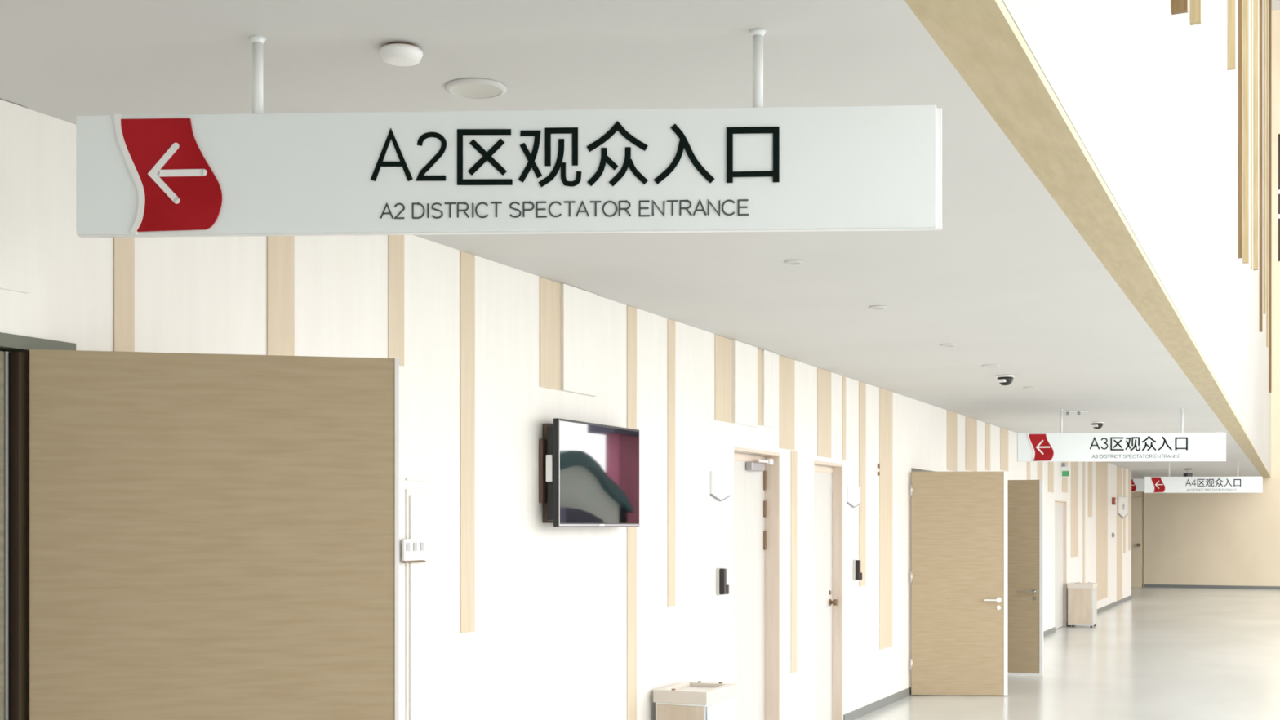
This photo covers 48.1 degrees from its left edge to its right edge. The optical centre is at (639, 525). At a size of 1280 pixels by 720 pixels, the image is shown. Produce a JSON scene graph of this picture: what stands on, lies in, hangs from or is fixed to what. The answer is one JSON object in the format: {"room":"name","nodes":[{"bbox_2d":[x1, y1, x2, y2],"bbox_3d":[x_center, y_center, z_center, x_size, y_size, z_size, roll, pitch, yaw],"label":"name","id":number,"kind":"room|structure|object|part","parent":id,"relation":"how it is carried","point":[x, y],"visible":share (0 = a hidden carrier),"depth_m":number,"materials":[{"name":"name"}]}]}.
{"room":"arena concourse","nodes":[
{"label":"arena concourse","id":0,"kind":"room"},
{"bbox_2d":[0,109,1131,719],"bbox_3d":[2.838,0.206,14.822,0.300,2.908,39.306,0,0,25],"label":"wall","id":1,"kind":"structure","parent":0,"point":[548,641],"depth_m":7.16,"materials":[{"name":"white paint"}]},
{"bbox_2d":[0,351,8,719],"bbox_3d":[-2.037,0.569,3.961,0.051,2.167,0.667,0,0,25],"label":"door","id":2,"kind":"structure","parent":1,"relation":"in","point":[3,355],"depth_m":4.25,"materials":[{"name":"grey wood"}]},
{"bbox_2d":[0,99,29,293],"bbox_3d":[-1.886,-0.970,4.172,0.016,0.552,0.257,0,0,25],"label":"wall panel","id":3,"kind":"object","parent":1,"relation":"attached to","point":[14,118],"depth_m":4.23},
{"bbox_2d":[8,351,28,719],"bbox_3d":[-1.886,0.573,4.298,0.104,2.175,0.034,0,0,25],"label":"trim","id":4,"kind":"structure","parent":1,"relation":"attached to","point":[18,362],"depth_m":4.27,"materials":[{"name":"brown"}]},
{"bbox_2d":[0,332,75,355],"bbox_3d":[-2.009,-0.545,4.050,0.126,0.040,0.952,0,0,25],"label":"trim","id":5,"kind":"structure","parent":1,"relation":"attached to","point":[10,343],"depth_m":4.30,"materials":[{"name":"grey"}]},
{"bbox_2d":[113,237,134,351],"bbox_3d":[-1.673,-0.717,4.644,0.009,1.058,0.087,0,0,25],"label":"trim","id":6,"kind":"structure","parent":1,"relation":"attached to","point":[123,247],"depth_m":4.64,"materials":[{"name":"beige wood"}]},
{"bbox_2d":[29,349,399,719],"bbox_3d":[-1.282,0.564,4.365,1.084,2.177,0.111,0,0,-12],"label":"door","id":7,"kind":"structure","parent":1,"relation":"in","point":[212,536],"depth_m":4.37,"materials":[{"name":"brown wood"}]},
{"bbox_2d":[266,235,294,355],"bbox_3d":[-1.345,-0.903,5.359,0.009,0.685,0.154,0,0,25],"label":"trim","id":8,"kind":"structure","parent":1,"relation":"attached to","point":[280,249],"depth_m":5.35,"materials":[{"name":"beige wood"}]},
{"bbox_2d":[387,235,404,365],"bbox_3d":[-1.030,-0.962,6.044,0.009,0.569,0.113,0,0,25],"label":"trim","id":9,"kind":"structure","parent":1,"relation":"attached to","point":[395,242],"depth_m":6.04,"materials":[{"name":"beige wood"}]},
{"bbox_2d":[405,478,447,719],"bbox_3d":[-0.927,0.680,6.252,0.014,1.761,0.321,0,0,25],"label":"wall panel","id":10,"kind":"object","parent":1,"relation":"attached to","point":[426,510],"visible":1,"depth_m":6.24,"materials":[{"name":"white paint"}]},
{"bbox_2d":[401,538,426,563],"bbox_3d":[-0.966,0.108,6.130,0.017,0.102,0.157,0,0,25],"label":"switch plate","id":11,"kind":"object","parent":10,"relation":"attached to","point":[413,549],"visible":1,"depth_m":6.12,"materials":[{"name":"white plastic"}]},
{"bbox_2d":[459,250,475,633],"bbox_3d":[-0.791,-0.378,6.563,0.009,1.736,0.122,0,0,25],"label":"trim","id":12,"kind":"structure","parent":1,"relation":"attached to","point":[467,260],"depth_m":6.55,"materials":[{"name":"beige wood"}]},
{"bbox_2d":[539,276,596,396],"bbox_3d":[-0.370,-0.971,7.459,0.026,0.551,0.606,0,0,25],"label":"wall panel","id":13,"kind":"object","parent":1,"relation":"attached to","point":[567,313],"depth_m":7.42,"materials":[{"name":"white wood"}]},
{"bbox_2d":[538,417,639,527],"bbox_3d":[-0.256,-0.262,7.573,0.124,0.540,0.966,0,0,25],"label":"television","id":14,"kind":"object","parent":1,"relation":"attached to","point":[588,473],"visible":1,"depth_m":7.41,"materials":[{"name":"black"}]},
{"bbox_2d":[626,305,636,719],"bbox_3d":[-0.049,0.207,8.179,0.009,2.906,0.126,0,0,25],"label":"trim","id":15,"kind":"structure","parent":1,"relation":"attached to","point":[631,311],"depth_m":8.16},
{"bbox_2d":[666,318,675,606],"bbox_3d":[0.189,-0.378,8.696,0.009,1.737,0.112,0,0,25],"label":"trim","id":16,"kind":"structure","parent":1,"relation":"attached to","point":[670,323],"depth_m":8.68,"materials":[{"name":"beige wood"}]},
{"bbox_2d":[710,471,730,501],"bbox_3d":[0.528,-0.254,9.414,0.016,0.193,0.322,0,0,25],"label":"plate","id":17,"kind":"object","parent":1,"relation":"attached to","point":[719,481],"visible":1,"depth_m":9.40,"materials":[{"name":"white plastic"}]},
{"bbox_2d":[716,567,728,595],"bbox_3d":[0.543,0.367,9.396,0.060,0.180,0.080,0,0,25],"label":"intercom","id":18,"kind":"object","parent":1,"relation":"attached to","point":[722,588],"visible":1,"depth_m":9.36,"materials":[{"name":"black plastic"}]},
{"bbox_3d":[0.525,0.367,9.404,0.020,0.180,0.080,0,0,25],"label":"plate","id":19,"kind":"part","parent":18,"relation":"part of","materials":[{"name":"plastic"}]},
{"bbox_2d":[714,333,757,426],"bbox_3d":[0.653,-0.966,9.686,0.026,0.559,0.756,0,0,25],"label":"trim","id":20,"kind":"structure","parent":1,"relation":"attached to","point":[735,362],"depth_m":9.64,"materials":[{"name":"beige wood"}]},
{"bbox_2d":[733,447,779,719],"bbox_3d":[0.760,0.566,10.127,0.151,2.189,0.941,0,0,25],"label":"door","id":21,"kind":"structure","parent":1,"relation":"in","point":[756,474],"depth_m":10.39,"materials":[{"name":"white wood"}]},
{"bbox_3d":[0.730,-0.477,10.141,0.006,0.045,0.903,0,0,25],"label":"rail","id":22,"kind":"part","parent":21,"relation":"part of","materials":[{"name":"beige wood"}]},
{"bbox_3d":[0.911,-0.465,10.392,0.025,0.040,0.265,0,0,25],"label":"closer arm","id":23,"kind":"part","parent":21,"relation":"part of","materials":[{"name":"white metal"}]},
{"bbox_2d":[757,347,774,427],"bbox_3d":[0.889,-0.976,10.200,0.026,0.540,0.350,0,0,25],"label":"trim","id":24,"kind":"structure","parent":1,"relation":"attached to","point":[766,358],"depth_m":10.18,"materials":[{"name":"white wood"}]},
{"bbox_2d":[779,355,794,449],"bbox_3d":[1.092,-0.906,10.662,0.009,0.679,0.336,0,0,25],"label":"trim","id":25,"kind":"structure","parent":1,"relation":"attached to","point":[786,365],"depth_m":10.64,"materials":[{"name":"beige wood"}]},
{"bbox_2d":[791,450,797,673],"bbox_3d":[1.159,0.275,10.808,0.009,1.669,0.141,0,0,25],"label":"trim","id":26,"kind":"structure","parent":1,"relation":"attached to","point":[793,454],"depth_m":10.80,"materials":[{"name":"beige wood"}]},
{"bbox_2d":[817,368,831,457],"bbox_3d":[1.478,-0.897,11.501,0.009,0.698,0.356,0,0,25],"label":"trim","id":27,"kind":"structure","parent":1,"relation":"attached to","point":[824,377],"depth_m":11.48,"materials":[{"name":"beige wood"}]},
{"bbox_2d":[813,460,842,719],"bbox_3d":[1.471,0.576,11.642,0.124,2.169,0.777,0,0,25],"label":"door","id":28,"kind":"structure","parent":1,"relation":"in","point":[828,477],"depth_m":11.87,"materials":[{"name":"white wood"}]},
{"bbox_3d":[1.454,-0.458,11.650,0.006,0.045,0.739,0,0,25],"label":"rail","id":29,"kind":"part","parent":28,"relation":"part of","materials":[{"name":"beige wood"}]},
{"bbox_3d":[1.608,0.640,11.909,0.070,0.052,0.052,0,0,25],"label":"knob","id":30,"kind":"part","parent":28,"relation":"part of","materials":[{"name":"brown metal"}]},
{"bbox_2d":[841,375,845,460],"bbox_3d":[1.705,-0.895,11.995,0.009,0.701,0.097,0,0,25],"label":"trim","id":31,"kind":"structure","parent":1,"relation":"attached to","point":[843,378],"depth_m":11.98,"materials":[{"name":"beige wood"}]},
{"bbox_2d":[846,486,860,507],"bbox_3d":[1.825,-0.240,12.236,0.016,0.179,0.362,0,0,25],"label":"plate","id":32,"kind":"object","parent":1,"relation":"attached to","point":[853,493],"visible":1,"depth_m":12.21,"materials":[{"name":"white plastic"}]},
{"bbox_2d":[853,559,862,580],"bbox_3d":[1.864,0.383,12.271,0.060,0.180,0.080,0,0,25],"label":"intercom","id":33,"kind":"object","parent":1,"relation":"attached to","point":[857,575],"visible":1,"depth_m":12.24,"materials":[{"name":"black plastic"}]},
{"bbox_3d":[1.846,0.383,12.279,0.020,0.180,0.080,0,0,25],"label":"plate","id":34,"kind":"part","parent":33,"relation":"part of","materials":[{"name":"white plastic"}]},
{"bbox_2d":[858,381,866,586],"bbox_3d":[1.937,-0.358,12.499,0.009,1.777,0.210,0,0,25],"label":"trim","id":35,"kind":"structure","parent":1,"relation":"attached to","point":[862,386],"depth_m":12.49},
{"bbox_2d":[876,462,879,476],"bbox_3d":[2.154,-0.500,12.950,0.020,0.120,0.070,0,0,25],"label":"wall sensor","id":36,"kind":"object","parent":1,"relation":"attached to","point":[877,464],"visible":1,"depth_m":12.94,"materials":[{"name":"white plastic"}]},
{"bbox_2d":[879,387,892,649],"bbox_3d":[2.267,-0.057,13.218,0.009,2.378,0.446,0,0,25],"label":"trim","id":37,"kind":"structure","parent":1,"relation":"attached to","point":[885,396],"depth_m":13.16,"materials":[{"name":"beige wood"}]},
{"bbox_2d":[946,410,956,471],"bbox_3d":[3.422,-0.922,15.732,0.009,0.647,0.499,0,0,25],"label":"trim","id":38,"kind":"structure","parent":1,"relation":"attached to","point":[951,416],"depth_m":15.70,"materials":[{"name":"beige wood"}]},
{"bbox_2d":[910,471,1007,695],"bbox_3d":[3.105,0.564,13.946,0.941,2.177,0.111,0,0,2],"label":"door","id":39,"kind":"structure","parent":1,"relation":"in","point":[958,573],"depth_m":13.95,"materials":[{"name":"brown wood"}]},
{"bbox_3d":[3.418,0.725,13.911,0.162,0.018,0.059,0,0,2],"label":"lever","id":40,"kind":"part","parent":39,"relation":"part of","materials":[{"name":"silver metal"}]},
{"bbox_2d":[965,416,977,471],"bbox_3d":[3.849,-0.939,16.662,0.009,0.614,0.634,0,0,25],"label":"trim","id":41,"kind":"structure","parent":1,"relation":"attached to","point":[971,424],"depth_m":16.64,"materials":[{"name":"beige wood"}]},
{"bbox_2d":[843,595,1131,719],"bbox_3d":[2.976,1.623,14.748,0.012,0.075,39.286,0,0,25],"label":"baseboard","id":42,"kind":"structure","parent":1,"relation":"attached to","point":[877,704],"depth_m":13.26,"materials":[{"name":"grey"}]},
{"bbox_2d":[985,422,990,471],"bbox_3d":[4.258,-0.959,17.550,0.009,0.574,0.290,0,0,25],"label":"trim","id":43,"kind":"structure","parent":1,"relation":"attached to","point":[987,425],"depth_m":17.50,"materials":[{"name":"beige wood"}]},
{"bbox_2d":[1000,427,1008,471],"bbox_3d":[4.706,-0.976,18.526,0.009,0.540,0.554,0,0,25],"label":"trim","id":44,"kind":"structure","parent":1,"relation":"attached to","point":[1003,433],"depth_m":18.48,"materials":[{"name":"beige wood"}]},
{"bbox_2d":[1007,479,1043,675],"bbox_3d":[3.993,0.575,15.853,0.896,2.154,0.111,0,0,22],"label":"door","id":45,"kind":"structure","parent":1,"relation":"in","point":[1024,497],"depth_m":15.76,"materials":[{"name":"brown wood"}]},
{"bbox_3d":[4.253,0.725,15.720,0.162,0.018,0.059,0,0,22],"label":"lever","id":46,"kind":"part","parent":45,"relation":"part of","materials":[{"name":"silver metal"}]},
{"bbox_2d":[1026,462,1030,479],"bbox_3d":[5.471,0.207,20.190,0.009,2.906,0.274,0,0,25],"label":"trim","id":47,"kind":"structure","parent":1,"relation":"attached to","point":[1028,463],"depth_m":20.18,"materials":[{"name":"beige wood"}]},
{"bbox_2d":[1037,462,1042,479],"bbox_3d":[5.877,0.207,21.075,0.009,2.906,0.418,0,0,25],"label":"trim","id":48,"kind":"structure","parent":1,"relation":"attached to","point":[1039,464],"depth_m":21.04,"materials":[{"name":"beige wood"}]},
{"bbox_2d":[1048,462,1053,493],"bbox_3d":[6.307,-0.876,22.010,0.009,0.740,0.521,0,0,25],"label":"trim","id":49,"kind":"structure","parent":1,"relation":"attached to","point":[1051,464],"depth_m":22.00,"materials":[{"name":"beige wood"}]},
{"bbox_2d":[1054,499,1066,629],"bbox_3d":[6.695,0.630,22.966,0.087,2.059,1.271,0,0,25],"label":"door","id":50,"kind":"structure","parent":1,"relation":"in","point":[1060,505],"depth_m":23.20,"materials":[{"name":"beige wood"}]},
{"bbox_3d":[6.694,-0.347,22.967,0.006,0.045,1.233,0,0,25],"label":"rail","id":51,"kind":"part","parent":50,"relation":"part of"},
{"bbox_2d":[1062,462,1067,493],"bbox_3d":[6.912,-0.891,23.327,0.009,0.710,0.585,0,0,25],"label":"trim","id":52,"kind":"structure","parent":1,"relation":"attached to","point":[1064,480],"depth_m":23.32,"materials":[{"name":"beige wood"}]},
{"bbox_2d":[1061,462,1070,477],"bbox_3d":[6.840,-0.885,23.002,0.140,0.230,0.124,0,0,25],"label":"exit light","id":53,"kind":"object","parent":1,"relation":"attached to","point":[1065,471],"visible":1,"depth_m":22.95,"materials":[{"name":"grey"}]},
{"bbox_3d":[6.814,-0.828,22.948,0.110,0.085,0.004,0,0,25],"label":"green panel","id":54,"kind":"part","parent":53,"relation":"part of","materials":[{"name":"green plastic"}]},
{"bbox_2d":[1071,462,1078,557],"bbox_3d":[7.376,-0.356,24.336,0.009,1.780,0.876,0,0,25],"label":"trim","id":55,"kind":"structure","parent":1,"relation":"attached to","point":[1074,465],"depth_m":24.33,"materials":[{"name":"beige wood"}]},
{"bbox_2d":[1082,462,1084,582],"bbox_3d":[7.858,0.207,25.386,0.009,2.906,0.260,0,0,25],"label":"trim","id":56,"kind":"structure","parent":1,"relation":"attached to","point":[1083,463],"depth_m":25.35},
{"bbox_2d":[1088,462,1092,516],"bbox_3d":[8.213,-0.701,26.158,0.009,1.089,0.552,0,0,25],"label":"trim","id":57,"kind":"structure","parent":1,"relation":"attached to","point":[1090,464],"depth_m":26.14,"materials":[{"name":"beige wood"}]},
{"bbox_2d":[1096,462,1107,600],"bbox_3d":[8.935,0.091,27.728,0.009,2.674,1.756,0,0,25],"label":"trim","id":58,"kind":"structure","parent":1,"relation":"attached to","point":[1101,467],"depth_m":27.78,"materials":[{"name":"beige wood"}]},
{"bbox_2d":[1111,497,1115,504],"bbox_3d":[9.702,-0.496,29.327,0.058,0.150,0.240,0,0,25],"label":"fire alarm","id":59,"kind":"object","parent":1,"relation":"attached to","point":[1113,499],"visible":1,"depth_m":29.23,"materials":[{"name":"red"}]},
{"bbox_2d":[1116,466,1122,600],"bbox_3d":[10.181,0.207,30.441,0.009,2.906,0.996,0,0,25],"label":"trim","id":60,"kind":"structure","parent":1,"relation":"attached to","point":[1119,469],"depth_m":30.43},
{"bbox_2d":[1118,496,1128,518],"bbox_3d":[10.428,-0.377,30.930,0.016,0.453,1.805,0,0,25],"label":"plate","id":61,"kind":"object","parent":1,"relation":"attached to","point":[1122,501],"visible":1,"depth_m":30.81,"materials":[{"name":"white plastic"}]},
{"bbox_2d":[1123,467,1125,553],"bbox_3d":[10.580,-0.319,31.308,0.009,1.854,0.395,0,0,25],"label":"trim","id":62,"kind":"structure","parent":1,"relation":"attached to","point":[1124,469],"depth_m":31.29,"materials":[{"name":"beige wood"}]},
{"bbox_2d":[1128,469,1130,551],"bbox_3d":[11.020,-0.340,32.265,0.009,1.812,0.490,0,0,25],"label":"trim","id":63,"kind":"structure","parent":1,"relation":"attached to","point":[1129,471],"depth_m":32.20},
{"bbox_2d":[0,0,1262,479],"bbox_3d":[1.593,-1.373,18.857,11.148,0.250,45.600,0,0,25],"label":"ceiling","id":64,"kind":"structure","parent":0,"point":[1006,279],"depth_m":4.31,"materials":[{"name":"paint"}]},
{"bbox_2d":[379,41,422,66],"bbox_3d":[-0.622,-1.228,3.737,0.112,0.040,0.112,0,0,25],"label":"smoke detector","id":65,"kind":"object","parent":64,"relation":"attached to","point":[393,53],"visible":1,"depth_m":3.70,"materials":[{"name":"white plastic"}]},
{"bbox_2d":[444,77,506,99],"bbox_3d":[-0.467,-1.242,4.084,0.176,0.012,0.176,0,0,25],"label":"recessed light","id":66,"kind":"object","parent":64,"relation":"in","point":[473,88],"visible":1,"depth_m":4.08,"materials":[{"name":"paint"}]},
{"bbox_2d":[75,27,942,237],"bbox_3d":[-0.344,-0.996,3.644,2.205,0.505,0.049,0,0,2],"label":"hanging sign","id":67,"kind":"object","parent":64,"relation":"hanging from","point":[757,168],"visible":1,"depth_m":3.63,"materials":[{"name":"white"}]},
{"bbox_3d":[-0.979,-1.146,3.671,0.027,0.205,0.027,0,0,2],"label":"hanging rod","id":68,"kind":"part","parent":67,"relation":"part of","materials":[{"name":"white metal"}]},
{"bbox_3d":[-0.352,-0.899,3.634,2.189,0.305,0.010,0,0,2],"label":"panel","id":69,"kind":"part","parent":67,"relation":"part of","materials":[{"name":"white paint"}]},
{"bbox_3d":[0.297,-1.146,3.617,0.027,0.205,0.027,0,0,2],"label":"hanging rod","id":70,"kind":"part","parent":67,"relation":"part of","materials":[{"name":"white metal"}]},
{"bbox_2d":[784,259,802,265],"bbox_3d":[0.725,-1.242,6.776,0.084,0.012,0.084,0,0,25],"label":"recessed light","id":71,"kind":"object","parent":64,"relation":"in","point":[792,262],"visible":1,"depth_m":6.75,"materials":[{"name":"paint"}]},
{"bbox_2d":[868,305,886,310],"bbox_3d":[1.355,-1.242,8.181,0.100,0.012,0.100,0,0,25],"label":"recessed light","id":72,"kind":"object","parent":64,"relation":"in","point":[873,307],"visible":1,"depth_m":8.16,"materials":[{"name":"paint"}]},
{"bbox_2d":[939,343,955,346],"bbox_3d":[2.123,-1.242,9.901,0.110,0.012,0.110,0,0,25],"label":"recessed light","id":73,"kind":"object","parent":64,"relation":"in","point":[942,344],"visible":1,"depth_m":9.87,"materials":[{"name":"paint"}]},
{"bbox_2d":[981,364,999,367],"bbox_3d":[2.735,-1.242,11.180,0.140,0.012,0.140,0,0,25],"label":"recessed light","id":74,"kind":"object","parent":64,"relation":"in","point":[988,365],"visible":1,"depth_m":11.15,"materials":[{"name":"paint"}]},
{"bbox_2d":[995,374,1014,385],"bbox_3d":[3.040,-1.205,11.925,0.150,0.086,0.150,0,0,-42],"label":"security camera","id":75,"kind":"object","parent":64,"relation":"attached to","point":[1003,380],"visible":1,"depth_m":11.88,"materials":[{"name":"white"}]},
{"bbox_2d":[1022,386,1036,389],"bbox_3d":[3.527,-1.242,12.962,0.120,0.012,0.120,0,0,25],"label":"recessed light","id":76,"kind":"object","parent":64,"relation":"in","point":[1024,388],"visible":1,"depth_m":12.94,"materials":[{"name":"paint"}]},
{"bbox_2d":[1063,410,1088,414],"bbox_3d":[4.746,-1.225,15.600,0.260,0.044,0.060,0,0,0],"label":"track light","id":77,"kind":"object","parent":64,"relation":"attached to","point":[1066,411],"visible":1,"depth_m":15.59,"materials":[{"name":"white metal"}]},
{"bbox_2d":[1090,421,1104,429],"bbox_3d":[5.523,-1.205,17.311,0.156,0.086,0.156,0,0,-42],"label":"security camera","id":78,"kind":"object","parent":64,"relation":"attached to","point":[1098,424],"visible":1,"depth_m":17.26,"materials":[{"name":"white plastic"}]},
{"bbox_2d":[1017,408,1226,462],"bbox_3d":[5.157,-0.966,15.357,2.205,0.566,0.048,0,0,2],"label":"hanging sign","id":79,"kind":"object","parent":64,"relation":"hanging from","point":[1061,446],"visible":1,"depth_m":15.34,"materials":[{"name":"white"}]},
{"bbox_3d":[4.522,-1.115,15.384,0.027,0.265,0.027,0,0,2],"label":"hanging rod","id":80,"kind":"part","parent":79,"relation":"part of","materials":[{"name":"white metal"}]},
{"bbox_3d":[5.149,-0.838,15.347,2.189,0.305,0.010,0,0,2],"label":"panel","id":81,"kind":"part","parent":79,"relation":"part of","materials":[{"name":"white paint"}]},
{"bbox_3d":[5.799,-1.115,15.330,0.027,0.265,0.027,0,0,2],"label":"hanging rod","id":82,"kind":"part","parent":79,"relation":"part of","materials":[{"name":"white metal"}]},
{"bbox_2d":[1131,474,1193,491],"bbox_3d":[12.829,-1.037,34.958,2.205,0.422,0.047,0,0,2],"label":"hanging sign","id":83,"kind":"object","parent":64,"relation":"hanging from","point":[1137,485],"visible":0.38,"depth_m":34.98,"materials":[{"name":"white"}]},
{"bbox_3d":[12.821,-0.982,34.950,2.189,0.305,0.010,0,0,2],"label":"panel","id":84,"kind":"part","parent":83,"relation":"part of","materials":[{"name":"white paint"}]},
{"bbox_2d":[1183,468,1192,476],"bbox_3d":[12.069,-1.143,31.567,0.180,0.210,0.200,0,0,0],"label":"security camera","id":85,"kind":"object","parent":64,"relation":"attached to","point":[1188,474],"visible":0.8,"depth_m":31.48,"materials":[{"name":"black plastic"}]},
{"bbox_2d":[1144,459,1262,493],"bbox_3d":[10.696,-0.933,27.215,2.205,0.631,0.048,0,0,2],"label":"hanging sign","id":86,"kind":"object","parent":64,"relation":"hanging from","point":[1169,484],"visible":0.98,"depth_m":27.20,"materials":[{"name":"white"}]},
{"bbox_3d":[10.688,-0.773,27.205,2.189,0.305,0.010,0,0,2],"label":"panel","id":87,"kind":"part","parent":86,"relation":"part of","materials":[{"name":"white paint"}]},
{"bbox_3d":[11.338,-1.083,27.188,0.027,0.331,0.027,0,0,2],"label":"hanging rod","id":88,"kind":"part","parent":86,"relation":"part of","materials":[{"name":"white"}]},
{"bbox_2d":[854,586,1279,719],"bbox_3d":[6.132,1.760,16.937,21.000,0.200,45.900,0,0,25],"label":"floor","id":89,"kind":"structure","parent":0,"point":[1157,653],"depth_m":16.57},
{"bbox_2d":[653,680,737,719],"bbox_3d":[0.334,1.306,8.535,0.338,0.707,0.500,0,0,25],"label":"waste bin","id":90,"kind":"object","parent":89,"relation":"on","point":[685,700],"visible":1,"depth_m":8.35,"materials":[{"name":"beige wood"}]},
{"bbox_3d":[0.233,1.327,8.315,0.294,0.565,0.007,0,0,25],"label":"panel","id":91,"kind":"part","parent":90,"relation":"part of","materials":[{"name":"beige wood"}]},
{"bbox_3d":[0.481,1.327,8.468,0.008,0.565,0.452,0,0,25],"label":"panel","id":92,"kind":"part","parent":90,"relation":"part of","materials":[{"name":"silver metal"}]},
{"bbox_2d":[1066,582,1097,627],"bbox_3d":[7.268,1.302,23.557,0.414,0.717,0.500,0,0,25],"label":"waste bin","id":93,"kind":"object","parent":89,"relation":"on","point":[1082,597],"visible":1,"depth_m":23.34,"materials":[{"name":"beige wood"}]},
{"bbox_3d":[7.166,1.323,23.337,0.370,0.575,0.007,0,0,25],"label":"panel","id":94,"kind":"part","parent":93,"relation":"part of","materials":[{"name":"beige wood"}]},
{"bbox_3d":[7.449,1.323,23.473,0.008,0.575,0.452,0,0,25],"label":"panel","id":95,"kind":"part","parent":93,"relation":"part of","materials":[{"name":"silver metal"}]},
{"bbox_2d":[1002,0,1271,475],"bbox_3d":[6.748,-7.309,16.488,0.198,12.062,45.600,0,0,25],"label":"wall","id":96,"kind":"structure","parent":0,"point":[1150,95],"depth_m":8.57,"materials":[{"name":"white paint"}]},
{"bbox_2d":[904,0,1271,477],"bbox_3d":[6.747,-1.263,16.489,0.196,0.030,45.600,0,0,25],"label":"trim","id":97,"kind":"structure","parent":96,"relation":"attached to","point":[981,39],"depth_m":4.82,"materials":[{"name":"beige wood"}]},
{"bbox_2d":[1171,0,1187,14],"bbox_3d":[3.050,-8.021,8.108,0.089,10.238,0.050,0,0,25],"label":"trim","id":98,"kind":"structure","parent":96,"relation":"attached to","point":[1178,6],"depth_m":8.09,"materials":[{"name":"brown wood"}]},
{"bbox_2d":[1190,0,1201,25],"bbox_3d":[3.684,-8.235,9.508,0.070,9.811,0.060,0,0,25],"label":"trim","id":99,"kind":"structure","parent":96,"relation":"attached to","point":[1195,5],"depth_m":9.48,"materials":[{"name":"beige wood"}]},
{"bbox_2d":[1226,0,1235,70],"bbox_3d":[5.971,-8.874,14.475,0.079,8.532,0.060,0,0,25],"label":"trim","id":100,"kind":"structure","parent":96,"relation":"attached to","point":[1231,4],"depth_m":14.45,"materials":[{"name":"beige wood"}]},
{"bbox_2d":[1238,0,1242,258],"bbox_3d":[7.129,-8.160,17.033,0.048,9.960,0.080,0,0,25],"label":"trim","id":101,"kind":"structure","parent":96,"relation":"attached to","point":[1240,2],"depth_m":17.00,"materials":[{"name":"brown wood"}]},
{"bbox_2d":[1242,0,1248,263],"bbox_3d":[7.793,-8.258,18.445,0.075,9.764,0.080,0,0,25],"label":"trim","id":102,"kind":"structure","parent":96,"relation":"attached to","point":[1245,2],"depth_m":18.41,"materials":[{"name":"beige wood"}]},
{"bbox_2d":[1250,0,1252,269],"bbox_3d":[9.184,-8.499,21.535,0.022,9.281,0.100,0,0,25],"label":"trim","id":103,"kind":"structure","parent":96,"relation":"attached to","point":[1251,0],"depth_m":21.49,"materials":[{"name":"beige wood"}]},
{"bbox_2d":[1253,0,1257,270],"bbox_3d":[9.788,-8.602,22.789,0.072,9.076,0.100,0,0,25],"label":"trim","id":104,"kind":"structure","parent":96,"relation":"attached to","point":[1255,2],"depth_m":22.75,"materials":[{"name":"beige wood"}]},
{"bbox_2d":[1259,0,1262,332],"bbox_3d":[11.375,-8.345,26.264,0.054,9.590,0.100,0,0,25],"label":"trim","id":105,"kind":"structure","parent":96,"relation":"attached to","point":[1260,1],"depth_m":26.22,"materials":[{"name":"brown wood"}]},
{"bbox_2d":[1263,0,1266,314],"bbox_3d":[12.736,-8.729,29.235,0.048,8.822,0.100,0,0,25],"label":"trim","id":106,"kind":"structure","parent":96,"relation":"attached to","point":[1264,1],"depth_m":29.20,"materials":[{"name":"beige wood"}]},
{"bbox_2d":[1266,0,1267,346],"bbox_3d":[13.981,-8.559,31.955,0.038,9.163,0.120,0,0,25],"label":"trim","id":107,"kind":"structure","parent":96,"relation":"attached to","point":[1266,0],"depth_m":31.90,"materials":[{"name":"beige wood"}]},
{"bbox_2d":[1268,0,1271,392],"bbox_3d":[15.149,-8.169,34.468,0.063,9.941,0.200,0,0,25],"label":"trim","id":108,"kind":"structure","parent":96,"relation":"attached to","point":[1269,1],"depth_m":34.38,"materials":[{"name":"brown wood"}]},
{"bbox_2d":[1131,9,1279,586],"bbox_3d":[15.198,-5.840,37.863,20.000,15.000,0.300,0,0,25],"label":"wall","id":109,"kind":"structure","parent":0,"point":[1190,539],"depth_m":37.55,"materials":[{"name":"white paint"}]},
{"bbox_2d":[1131,492,1143,586],"bbox_3d":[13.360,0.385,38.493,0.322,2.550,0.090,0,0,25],"label":"door","id":110,"kind":"structure","parent":109,"relation":"in","point":[1136,502],"depth_m":38.51,"materials":[{"name":"beige wood"}]},
{"bbox_2d":[1142,584,1279,589],"bbox_3d":[15.132,1.620,37.719,20.000,0.080,0.015,0,0,25],"label":"baseboard","id":111,"kind":"structure","parent":109,"relation":"attached to","point":[1144,585],"depth_m":37.73,"materials":[{"name":"grey"}]},
{"bbox_2d":[1278,133,1279,261],"bbox_3d":[18.816,-8.489,36.123,5.000,3.313,0.100,0,0,25],"label":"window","id":112,"kind":"structure","parent":109,"relation":"in","point":[1278,134],"depth_m":37.17,"materials":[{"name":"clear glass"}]},
{"bbox_2d":[1271,0,1279,10],"bbox_3d":[17.550,-13.490,28.198,9.654,0.300,15.900,0,0,25],"label":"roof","id":113,"kind":"structure","parent":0,"point":[1275,3],"depth_m":36.77,"materials":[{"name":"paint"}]}
]}

